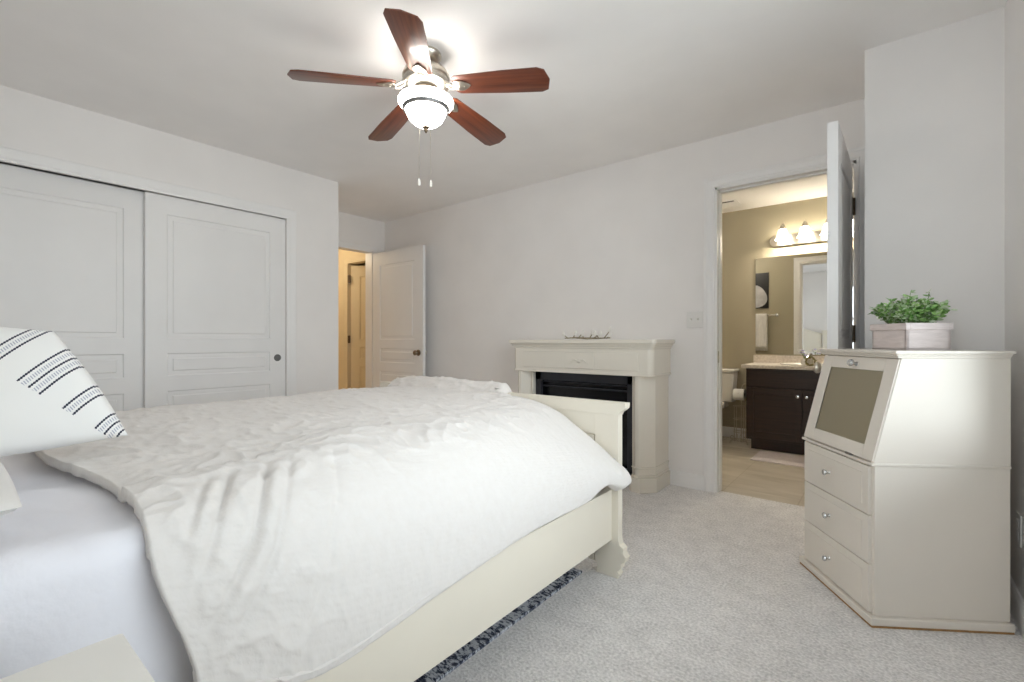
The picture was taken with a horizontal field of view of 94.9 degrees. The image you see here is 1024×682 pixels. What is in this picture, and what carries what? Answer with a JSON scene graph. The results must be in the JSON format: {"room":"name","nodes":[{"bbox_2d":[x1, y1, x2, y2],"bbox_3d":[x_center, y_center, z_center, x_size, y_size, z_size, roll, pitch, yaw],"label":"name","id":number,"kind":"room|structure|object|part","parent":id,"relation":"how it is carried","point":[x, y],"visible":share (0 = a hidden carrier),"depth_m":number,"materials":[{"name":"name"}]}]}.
{"room":"bedroom","nodes":[
{"label":"bedroom","id":0,"kind":"room"},
{"bbox_2d":[0,85,337,395],"bbox_3d":[-2.771,-0.180,3.379,0.970,2.440,2.750,0,0,39],"label":"wall","id":1,"kind":"structure","parent":0,"point":[30,123],"depth_m":3.47,"materials":[{"name":"grey paint"}]},
{"bbox_2d":[0,163,143,410],"bbox_3d":[-2.728,0.022,2.762,0.039,2.012,0.950,0,0,39],"label":"door","id":2,"kind":"structure","parent":1,"relation":"in","point":[72,249],"depth_m":2.87,"materials":[{"name":"white paint"}]},
{"bbox_2d":[0,146,295,395],"bbox_3d":[-2.391,-0.011,3.062,0.019,2.101,2.002,0,0,39],"label":"trim","id":3,"kind":"structure","parent":1,"relation":"attached to","point":[9,155],"depth_m":3.33,"materials":[{"name":"white paint"}]},
{"bbox_2d":[144,192,284,407],"bbox_3d":[-2.130,0.024,3.449,0.039,2.008,0.916,0,0,39],"label":"door","id":4,"kind":"structure","parent":1,"relation":"in","point":[214,276],"depth_m":3.38,"materials":[{"name":"white paint"}]},
{"bbox_3d":[-1.869,0.133,3.747,0.005,0.055,0.055,0,0,39],"label":"finger pull","id":5,"kind":"part","parent":4,"relation":"part of","materials":[{"name":"grey metal"}]},
{"bbox_2d":[0,161,384,252],"bbox_3d":[-2.718,-0.180,4.125,0.120,2.440,3.980,0,0,39],"label":"wall","id":6,"kind":"structure","parent":0,"point":[354,229],"depth_m":5.24,"materials":[{"name":"grey paint"}]},
{"bbox_2d":[338,245,372,387],"bbox_3d":[-1.922,0.002,5.118,0.124,2.076,0.867,0,0,39],"label":"trim","id":7,"kind":"structure","parent":6,"relation":"attached to","point":[368,254],"depth_m":5.43,"materials":[{"name":"white paint"}]},
{"bbox_2d":[338,241,376,253],"bbox_3d":[-1.872,-0.021,5.078,0.008,2.122,0.959,0,0,39],"label":"trim","id":8,"kind":"structure","parent":6,"relation":"attached to","point":[341,243],"depth_m":5.26,"materials":[{"name":"white paint"}]},
{"bbox_2d":[373,245,426,387],"bbox_3d":[-1.258,0.013,5.159,0.853,2.030,0.160,0,0,37],"label":"door","id":9,"kind":"structure","parent":6,"relation":"in","point":[399,351],"depth_m":5.13,"materials":[{"name":"white paint"}]},
{"bbox_3d":[-0.998,0.123,4.903,0.064,0.064,0.062,0,0,37],"label":"knob","id":10,"kind":"part","parent":9,"relation":"part of","materials":[{"name":"gold metal"}]},
{"bbox_2d":[338,249,364,389],"bbox_3d":[-1.567,-0.180,5.817,4.280,2.440,0.100,0,0,39],"label":"wall","id":11,"kind":"structure","parent":0,"point":[342,254],"depth_m":6.33,"materials":[{"name":"yellow paint"}]},
{"bbox_2d":[344,255,364,388],"bbox_3d":[-1.885,-0.030,5.996,0.912,2.141,0.019,0,0,39],"label":"trim","id":12,"kind":"structure","parent":11,"relation":"attached to","point":[360,258],"depth_m":6.25,"materials":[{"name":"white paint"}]},
{"bbox_2d":[348,266,364,388],"bbox_3d":[-1.787,0.013,6.235,0.770,2.030,0.071,0,0,3],"label":"door","id":13,"kind":"structure","parent":11,"relation":"in","point":[357,272],"depth_m":6.25,"materials":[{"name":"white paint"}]},
{"bbox_2d":[0,0,1006,221],"bbox_3d":[-0.883,-1.450,3.975,7.850,0.100,6.300,0,0,39],"label":"ceiling","id":14,"kind":"structure","parent":0,"point":[629,79],"depth_m":2.45,"materials":[{"name":"paint"}]},
{"bbox_2d":[287,8,549,186],"bbox_3d":[-0.406,-1.077,2.330,1.176,0.646,1.155,0,0,39],"label":"ceiling fan","id":15,"kind":"object","parent":14,"relation":"hanging from","point":[425,101],"visible":1,"depth_m":2.21,"materials":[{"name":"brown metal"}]},
{"bbox_3d":[-0.779,-1.206,2.166,0.468,0.036,0.145,-6,2,-20],"label":"blade","id":16,"kind":"part","parent":15,"relation":"part of","materials":[{"name":"brown wood"}]},
{"bbox_3d":[-0.655,-1.206,2.597,0.145,0.036,0.468,0,-6,-38],"label":"blade","id":17,"kind":"part","parent":15,"relation":"part of","materials":[{"name":"brown wood"}]},
{"bbox_3d":[-0.407,-1.206,1.914,0.145,0.036,0.468,0,5,-2],"label":"blade","id":18,"kind":"part","parent":15,"relation":"part of","materials":[{"name":"brown wood"}]},
{"bbox_3d":[-0.420,-1.114,2.296,0.268,0.144,0.268,0,0,39],"label":"lamp shade","id":19,"kind":"part","parent":15,"relation":"part of","materials":[{"name":"white glass"}]},
{"bbox_3d":[-0.206,-1.206,2.612,0.145,0.036,0.468,0,-5,34],"label":"blade","id":20,"kind":"part","parent":15,"relation":"part of","materials":[{"name":"brown wood"}]},
{"bbox_3d":[-0.053,-1.206,2.190,0.468,0.036,0.145,6,2,16],"label":"blade","id":21,"kind":"part","parent":15,"relation":"part of","materials":[{"name":"brown wood"}]},
{"bbox_2d":[722,199,740,207],"bbox_3d":[2.186,-1.390,4.784,0.210,0.020,0.230,0,0,39],"label":"ceiling vent","id":22,"kind":"object","parent":14,"relation":"in","point":[728,203],"visible":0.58,"depth_m":4.73,"materials":[{"name":"white paint"}]},
{"bbox_2d":[722,202,737,207],"bbox_3d":[2.190,-1.385,4.789,0.170,0.009,0.154,0,0,39],"label":"grille","id":23,"kind":"object","parent":22,"relation":"attached to","point":[727,204],"depth_m":4.76,"materials":[{"name":"white paint"}]},
{"bbox_2d":[385,98,864,474],"bbox_3d":[0.620,-0.180,3.885,5.390,2.440,0.060,0,0,39],"label":"wall","id":24,"kind":"structure","parent":0,"point":[619,246],"depth_m":3.79,"materials":[{"name":"grey paint"}]},
{"bbox_2d":[669,469,703,490],"bbox_3d":[-0.086,0.987,4.404,3.639,0.107,0.014,0,0,39],"label":"baseboard","id":25,"kind":"structure","parent":24,"relation":"attached to","point":[678,478],"depth_m":3.33,"materials":[{"name":"white paint"}]},
{"bbox_2d":[687,311,702,327],"bbox_3d":[1.283,-0.150,3.304,0.114,0.114,0.018,0,0,39],"label":"light switch","id":26,"kind":"object","parent":24,"relation":"attached to","point":[694,319],"visible":1,"depth_m":3.30,"materials":[{"name":"plastic"}]},
{"bbox_2d":[704,146,864,492],"bbox_3d":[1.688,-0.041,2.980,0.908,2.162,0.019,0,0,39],"label":"trim","id":27,"kind":"structure","parent":24,"relation":"attached to","point":[858,153],"depth_m":3.22,"materials":[{"name":"white paint"}]},
{"bbox_2d":[813,120,854,372],"bbox_3d":[1.727,0.008,2.463,0.166,2.040,0.772,0,0,40],"label":"door","id":28,"kind":"structure","parent":24,"relation":"in","point":[840,200],"depth_m":2.20,"materials":[{"name":"white paint"}]},
{"bbox_3d":[1.481,0.128,2.251,0.062,0.064,0.064,0,0,40],"label":"knob","id":29,"kind":"part","parent":28,"relation":"part of","materials":[{"name":"silver metal"}]},
{"bbox_2d":[439,436,1023,681],"bbox_3d":[-0.883,1.090,3.975,7.850,0.100,6.300,0,0,39],"label":"floor","id":30,"kind":"structure","parent":0,"point":[711,587],"depth_m":1.75,"materials":[{"name":"carpet"}]},
{"bbox_2d":[0,634,154,681],"bbox_3d":[-0.523,0.725,0.326,0.467,0.630,0.495,0,0,39],"label":"nightstand","id":31,"kind":"object","parent":30,"relation":"on","point":[112,659],"visible":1,"depth_m":0.59,"materials":[{"name":"paint"}]},
{"bbox_2d":[305,381,629,681],"bbox_3d":[-0.864,0.359,1.742,1.760,1.362,2.233,0,0,39],"label":"bed","id":32,"kind":"object","parent":30,"relation":"on","point":[486,595],"visible":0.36,"depth_m":1.52,"materials":[{"name":"beige paint"}]},
{"bbox_2d":[0,452,192,681],"bbox_3d":[-0.863,0.534,1.764,1.498,0.413,2.025,0,0,39],"label":"mattress","id":33,"kind":"object","parent":32,"relation":"on","point":[76,573],"visible":0.08,"depth_m":0.81,"materials":[{"name":"white fabric"}]},
{"bbox_2d":[0,462,21,515],"bbox_3d":[-1.132,0.260,0.811,0.688,0.121,0.354,0,0,39],"label":"sleeping pillow","id":34,"kind":"object","parent":33,"relation":"on","point":[9,498],"visible":1,"depth_m":0.76,"materials":[{"name":"white fabric"}]},
{"bbox_2d":[0,327,127,456],"bbox_3d":[-1.243,0.112,1.067,0.574,0.320,0.188,0,0,-40],"label":"throw pillow","id":35,"kind":"object","parent":34,"relation":"on","point":[49,400],"visible":1,"depth_m":1.11,"materials":[{"name":"white fabric"}]},
{"bbox_2d":[34,376,631,681],"bbox_3d":[-0.670,0.456,1.938,1.787,0.491,1.814,0,0,39],"label":"duvet","id":36,"kind":"object","parent":33,"relation":"on","point":[285,536],"visible":0.88,"depth_m":1.16,"materials":[{"name":"white fabric"}]},
{"bbox_3d":[-0.218,0.764,1.270,0.028,0.222,2.070,0,0,39],"label":"rail","id":37,"kind":"part","parent":32,"relation":"part of","materials":[{"name":"beige paint"}]},
{"bbox_3d":[-0.182,0.659,2.594,1.458,0.670,0.036,0,0,39],"label":"footboard panel","id":38,"kind":"part","parent":32,"relation":"part of","materials":[{"name":"beige paint"}]},
{"bbox_3d":[0.446,0.682,2.091,0.151,0.716,0.042,0,0,39],"label":"footboard post","id":39,"kind":"part","parent":32,"relation":"part of","materials":[{"name":"beige paint"}]},
{"bbox_2d":[414,568,581,681],"bbox_3d":[-0.767,1.034,1.857,1.380,0.012,1.740,0,0,39],"label":"area rug","id":40,"kind":"object","parent":30,"relation":"on","point":[464,653],"visible":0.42,"depth_m":1.66,"materials":[{"name":"fabric"}]},
{"bbox_2d":[509,339,674,493],"bbox_3d":[0.568,0.515,3.653,1.269,1.050,0.366,0,0,39],"label":"fireplace","id":41,"kind":"object","parent":30,"relation":"on","point":[636,372],"visible":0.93,"depth_m":3.36,"materials":[{"name":"paint"}]},
{"bbox_3d":[0.256,0.640,3.955,0.013,0.800,0.284,0,0,39],"label":"frame","id":42,"kind":"part","parent":41,"relation":"part of","materials":[{"name":"paint"}]},
{"bbox_2d":[562,327,611,338],"bbox_3d":[0.562,-0.059,3.585,0.441,0.094,0.081,0,0,39],"label":"ornament","id":43,"kind":"object","parent":41,"relation":"on","point":[610,328],"visible":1,"depth_m":3.55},
{"bbox_2d":[509,339,674,348],"bbox_3d":[0.568,0.022,3.653,1.269,0.065,0.366,0,0,39],"label":"mantel shelf","id":44,"kind":"object","parent":41,"relation":"attached to","point":[518,344],"depth_m":3.42,"materials":[{"name":"paint"}]},
{"bbox_3d":[0.938,0.640,3.409,0.013,0.800,0.284,0,0,39],"label":"frame","id":45,"kind":"part","parent":41,"relation":"part of","materials":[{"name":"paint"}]},
{"bbox_2d":[722,368,738,408],"bbox_3d":[2.027,0.667,4.914,0.490,0.745,0.685,0,0,39],"label":"toilet","id":46,"kind":"object","parent":30,"relation":"on","point":[729,375],"visible":0.1,"depth_m":4.92,"materials":[{"name":"ceramic"}]},
{"bbox_3d":[2.179,0.485,5.103,0.470,0.310,0.190,0,0,39],"label":"tank","id":47,"kind":"part","parent":46,"relation":"part of","materials":[{"name":"ceramic"}]},
{"bbox_3d":[2.176,0.312,5.099,0.490,0.035,0.210,0,0,39],"label":"tank lid","id":48,"kind":"part","parent":46,"relation":"part of","materials":[{"name":"ceramic"}]},
{"bbox_2d":[729,383,747,444],"bbox_3d":[2.311,0.733,4.741,0.182,0.614,0.168,0,0,-17],"label":"stand","id":49,"kind":"object","parent":30,"relation":"on","point":[741,405],"visible":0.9,"depth_m":4.77,"materials":[{"name":"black metal"}]},
{"bbox_2d":[729,405,747,444],"bbox_3d":[2.322,0.848,4.778,0.183,0.383,0.168,0,0,39],"label":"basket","id":50,"kind":"object","parent":49,"relation":"on","point":[741,440],"depth_m":4.77,"materials":[{"name":"brown metal"}]},
{"bbox_2d":[733,389,745,399],"bbox_3d":[2.297,0.540,4.746,0.100,0.114,0.114,0,0,39],"label":"toilet paper roll","id":51,"kind":"object","parent":49,"relation":"hanging from","point":[742,392],"visible":0.98,"depth_m":4.71,"materials":[{"name":"paper"}]},
{"bbox_3d":[2.343,0.723,4.725,0.107,0.594,0.134,0,0,39],"label":"holder arm","id":52,"kind":"part","parent":49,"relation":"part of","materials":[{"name":"silver metal"}]},
{"bbox_2d":[750,450,804,467],"bbox_3d":[2.498,1.036,4.053,0.720,0.011,0.430,0,0,39],"label":"bath mat","id":53,"kind":"object","parent":30,"relation":"on","point":[762,456],"visible":0.51,"depth_m":4.12,"materials":[{"name":"beige fabric"}]},
{"bbox_2d":[741,353,824,454],"bbox_3d":[2.759,0.579,4.425,0.987,0.921,0.558,0,0,39],"label":"vanity","id":54,"kind":"object","parent":30,"relation":"on","point":[780,391],"visible":0.63,"depth_m":4.37,"materials":[{"name":"brown wood"}]},
{"bbox_3d":[2.436,0.678,4.379,0.458,0.473,0.020,0,0,39],"label":"cabinet door","id":55,"kind":"part","parent":54,"relation":"part of","materials":[{"name":"brown wood"}]},
{"bbox_2d":[741,362,812,369],"bbox_3d":[2.759,0.242,4.425,0.987,0.035,0.558,0,0,39],"label":"countertop","id":56,"kind":"structure","parent":54,"relation":"on","point":[756,365],"depth_m":4.36,"materials":[{"name":"beige stone"}]},
{"bbox_2d":[780,363,822,365],"bbox_3d":[2.760,0.235,4.414,0.430,0.047,0.344,0,0,39],"label":"sink","id":57,"kind":"object","parent":56,"relation":"in","point":[792,364],"depth_m":4.42,"materials":[{"name":"ceramic"}]},
{"bbox_2d":[798,350,809,365],"bbox_3d":[2.670,0.152,4.298,0.097,0.146,0.111,0,0,39],"label":"faucet","id":58,"kind":"object","parent":56,"relation":"on","point":[800,351],"visible":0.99,"depth_m":4.28,"materials":[{"name":"metal"}]},
{"bbox_2d":[805,356,816,365],"bbox_3d":[2.682,0.181,4.216,0.091,0.093,0.059,0,0,39],"label":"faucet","id":59,"kind":"object","parent":56,"relation":"on","point":[811,362],"visible":0.88,"depth_m":4.21,"materials":[{"name":"metal"}]},
{"bbox_3d":[2.616,0.352,4.234,0.920,0.165,0.020,0,0,39],"label":"drawer","id":60,"kind":"part","parent":54,"relation":"part of","materials":[{"name":"brown wood"}]},
{"bbox_3d":[2.796,0.678,4.090,0.458,0.473,0.020,0,0,39],"label":"cabinet door","id":61,"kind":"part","parent":54,"relation":"part of","materials":[{"name":"brown wood"}]},
{"bbox_2d":[799,348,1015,634],"bbox_3d":[1.552,0.537,1.933,0.502,1.005,0.510,0,0,5],"label":"dresser","id":62,"kind":"object","parent":30,"relation":"on","point":[908,452],"visible":1,"depth_m":1.70,"materials":[{"name":"paint"}]},
{"bbox_3d":[1.318,0.551,1.973,0.028,0.025,0.026,0,0,5],"label":"knob","id":63,"kind":"part","parent":62,"relation":"part of","materials":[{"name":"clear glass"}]},
{"bbox_3d":[1.318,0.732,1.973,0.028,0.025,0.026,0,0,5],"label":"knob","id":64,"kind":"part","parent":62,"relation":"part of","materials":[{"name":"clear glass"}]},
{"bbox_3d":[1.318,0.911,1.973,0.028,0.025,0.026,0,0,5],"label":"knob","id":65,"kind":"part","parent":62,"relation":"part of","materials":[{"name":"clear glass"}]},
{"bbox_3d":[1.337,0.551,1.951,0.017,0.178,0.442,0,0,5],"label":"drawer","id":66,"kind":"part","parent":62,"relation":"part of","materials":[{"name":"paint"}]},
{"bbox_3d":[1.337,0.732,1.951,0.017,0.176,0.442,0,0,5],"label":"drawer","id":67,"kind":"part","parent":62,"relation":"part of","materials":[{"name":"paint"}]},
{"bbox_3d":[1.337,0.911,1.951,0.017,0.174,0.442,0,0,5],"label":"drawer","id":68,"kind":"part","parent":62,"relation":"part of","materials":[{"name":"paint"}]},
{"bbox_3d":[1.388,0.254,1.943,0.075,0.280,0.340,0,0,5],"label":"frosted pane","id":69,"kind":"part","parent":62,"relation":"part of","materials":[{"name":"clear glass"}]},
{"bbox_3d":[1.391,0.255,1.947,0.110,0.379,0.468,0,0,5],"label":"flap door","id":70,"kind":"part","parent":62,"relation":"part of","materials":[{"name":"paint"}]},
{"bbox_3d":[1.406,0.089,1.940,0.036,0.029,0.031,0,0,5],"label":"knob","id":71,"kind":"part","parent":62,"relation":"part of","materials":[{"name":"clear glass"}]},
{"bbox_3d":[1.564,0.452,1.932,0.470,0.011,0.484,0,0,5],"label":"waist moulding","id":72,"kind":"part","parent":62,"relation":"part of","materials":[{"name":"paint"}]},
{"bbox_2d":[867,290,956,349],"bbox_3d":[1.591,-0.085,1.881,0.253,0.239,0.259,0,0,-3],"label":"potted plant","id":73,"kind":"object","parent":62,"relation":"on","point":[910,325],"visible":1,"depth_m":1.81,"materials":[{"name":"green plant"}]},
{"bbox_2d":[722,197,826,428],"bbox_3d":[2.736,-0.180,4.894,3.350,2.440,0.140,0,0,39],"label":"wall","id":74,"kind":"structure","parent":0,"point":[747,234],"depth_m":5.00,"materials":[{"name":"beige paint"}]},
{"bbox_2d":[722,426,750,439],"bbox_3d":[1.981,0.987,5.400,1.540,0.107,0.014,0,0,39],"label":"baseboard","id":75,"kind":"structure","parent":74,"relation":"attached to","point":[726,431],"depth_m":5.08,"materials":[{"name":"white paint"}]},
{"bbox_2d":[754,355,824,362],"bbox_3d":[2.927,0.186,4.634,0.987,0.077,0.023,0,0,39],"label":"backsplash","id":76,"kind":"structure","parent":74,"relation":"attached to","point":[757,358],"depth_m":4.78,"materials":[{"name":"beige stone"}]},
{"bbox_2d":[756,252,826,354],"bbox_3d":[2.942,-0.365,4.632,0.980,1.000,0.004,0,0,39],"label":"vanity mirror","id":77,"kind":"object","parent":74,"relation":"attached to","point":[791,290],"visible":0.64,"depth_m":4.73,"materials":[{"name":"silver mirror"}]},
{"bbox_2d":[770,219,826,246],"bbox_3d":[2.937,-1.073,4.529,0.830,0.215,0.178,0,0,39],"label":"vanity light","id":78,"kind":"object","parent":74,"relation":"attached to","point":[804,236],"visible":0.6,"depth_m":4.64,"materials":[{"name":"white glass"}]},
{"bbox_3d":[2.701,-1.065,4.691,0.136,0.106,0.136,0,0,39],"label":"lamp shade","id":79,"kind":"part","parent":78,"relation":"part of","materials":[{"name":"white glass"}]},
{"bbox_3d":[2.849,-1.065,4.572,0.136,0.106,0.136,0,0,39],"label":"lamp shade","id":80,"kind":"part","parent":78,"relation":"part of","materials":[{"name":"white glass"}]},
{"bbox_3d":[2.998,-1.065,4.454,0.136,0.106,0.136,0,0,39],"label":"lamp shade","id":81,"kind":"part","parent":78,"relation":"part of","materials":[{"name":"white glass"}]},
{"bbox_2d":[865,7,1004,350],"bbox_3d":[2.104,-0.180,2.299,0.590,2.440,0.560,0,0,39],"label":"wall","id":82,"kind":"structure","parent":0,"point":[935,98],"depth_m":2.09,"materials":[{"name":"grey paint"}]},
{"bbox_2d":[1005,0,1023,599],"bbox_3d":[1.081,-0.180,0.646,0.120,2.440,3.300,0,0,39],"label":"wall","id":83,"kind":"structure","parent":0,"point":[1014,9],"depth_m":1.80,"materials":[{"name":"grey paint"}]},
{"bbox_2d":[1010,575,1023,639],"bbox_3d":[1.062,0.987,0.729,0.014,0.107,3.166,0,0,39],"label":"baseboard","id":84,"kind":"structure","parent":83,"relation":"attached to","point":[1016,600],"depth_m":1.72,"materials":[{"name":"white paint"}]},
{"bbox_2d":[1016,511,1021,547],"bbox_3d":[1.875,0.695,1.739,0.008,0.116,0.072,0,0,39],"label":"wall outlet","id":85,"kind":"object","parent":83,"relation":"attached to","point":[1018,515],"visible":1,"depth_m":1.73,"materials":[{"name":"plastic"}]}
]}

